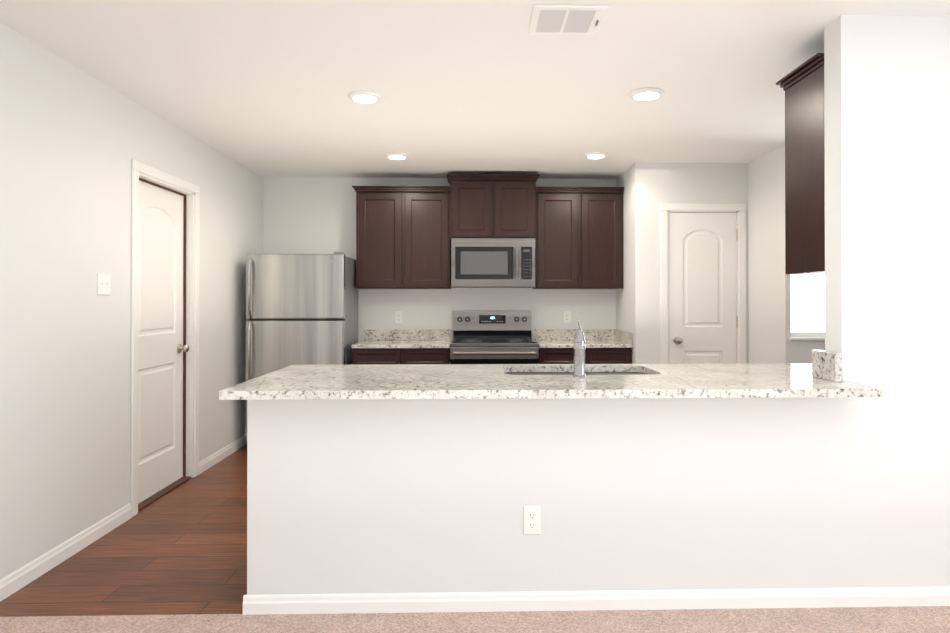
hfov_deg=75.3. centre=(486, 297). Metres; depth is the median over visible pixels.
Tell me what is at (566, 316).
electrical outlet
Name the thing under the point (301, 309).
fridge
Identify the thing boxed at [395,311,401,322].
electrical outlet
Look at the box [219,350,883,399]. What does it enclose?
countertop
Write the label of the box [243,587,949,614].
baseboard
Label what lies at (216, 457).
baseboard
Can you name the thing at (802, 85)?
upper cabinet
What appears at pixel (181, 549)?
floor
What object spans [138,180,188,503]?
door
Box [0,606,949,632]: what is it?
floor carpet
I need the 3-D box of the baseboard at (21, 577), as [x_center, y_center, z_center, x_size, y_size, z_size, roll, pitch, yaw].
[-2.001,1.226,0.722,0.013,0.085,5.724,0,0,-1]
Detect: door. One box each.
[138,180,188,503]
[669,213,737,363]
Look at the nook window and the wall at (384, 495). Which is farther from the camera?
the nook window
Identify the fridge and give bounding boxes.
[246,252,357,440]
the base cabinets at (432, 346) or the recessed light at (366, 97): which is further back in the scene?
the base cabinets at (432, 346)
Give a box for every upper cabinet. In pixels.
[352,186,403,288]
[404,186,450,288]
[448,174,495,237]
[496,174,535,241]
[533,187,579,288]
[580,187,623,288]
[776,53,824,274]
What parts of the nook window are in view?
window glow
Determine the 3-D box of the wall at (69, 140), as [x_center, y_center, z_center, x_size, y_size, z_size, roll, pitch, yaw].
[-2.095,0.054,1.854,0.120,2.440,8.280,0,0,-1]
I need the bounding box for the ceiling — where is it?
[0,0,949,178]
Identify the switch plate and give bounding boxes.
[97,273,109,294]
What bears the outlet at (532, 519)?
attached to the wall at (384, 495)
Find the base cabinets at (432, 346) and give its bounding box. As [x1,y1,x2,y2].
[351,329,632,364]
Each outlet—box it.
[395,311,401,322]
[524,506,540,533]
[563,311,570,322]
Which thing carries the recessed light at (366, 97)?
in the ceiling
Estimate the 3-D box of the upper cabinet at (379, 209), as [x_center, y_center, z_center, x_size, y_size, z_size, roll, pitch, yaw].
[-0.976,-0.534,5.743,0.426,0.911,0.323,0,0,-1]
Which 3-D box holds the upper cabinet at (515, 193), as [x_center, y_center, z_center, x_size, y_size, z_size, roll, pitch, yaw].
[0.249,-0.815,5.764,0.390,0.562,0.343,0,0,-1]
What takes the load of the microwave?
attached to the upper cabinet at (471, 197)
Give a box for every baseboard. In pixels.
[0,503,131,601]
[199,434,246,473]
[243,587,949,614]
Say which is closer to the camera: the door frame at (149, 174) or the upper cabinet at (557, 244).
the door frame at (149, 174)
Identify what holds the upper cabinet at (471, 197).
attached to the wall at (384, 495)
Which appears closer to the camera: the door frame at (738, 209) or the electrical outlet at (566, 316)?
the door frame at (738, 209)
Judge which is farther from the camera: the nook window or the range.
the range
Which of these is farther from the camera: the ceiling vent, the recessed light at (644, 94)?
the recessed light at (644, 94)
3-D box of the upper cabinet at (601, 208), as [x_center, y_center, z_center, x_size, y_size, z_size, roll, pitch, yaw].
[1.049,-0.534,5.792,0.403,0.911,0.323,0,0,-1]
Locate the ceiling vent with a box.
[528,5,608,34]
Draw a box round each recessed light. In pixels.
[348,91,381,103]
[385,153,408,159]
[584,152,607,158]
[629,88,663,100]
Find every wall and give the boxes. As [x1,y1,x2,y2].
[0,22,239,579]
[240,15,949,594]
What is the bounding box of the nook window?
[790,274,824,339]
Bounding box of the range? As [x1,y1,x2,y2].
[450,311,538,363]
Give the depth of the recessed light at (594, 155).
4.92 m
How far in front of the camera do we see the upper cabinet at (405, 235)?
5.60 m
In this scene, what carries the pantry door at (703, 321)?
in the wall at (384, 495)
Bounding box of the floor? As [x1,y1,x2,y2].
[0,444,246,616]
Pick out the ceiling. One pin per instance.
(263, 88)
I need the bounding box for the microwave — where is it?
[451,238,534,287]
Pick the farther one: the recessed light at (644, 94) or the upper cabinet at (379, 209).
the upper cabinet at (379, 209)
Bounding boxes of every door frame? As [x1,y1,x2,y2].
[130,159,199,516]
[660,203,745,363]
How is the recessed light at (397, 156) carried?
in the ceiling
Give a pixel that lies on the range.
(491, 337)
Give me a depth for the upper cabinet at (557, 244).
5.63 m
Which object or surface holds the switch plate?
attached to the wall at (69, 140)

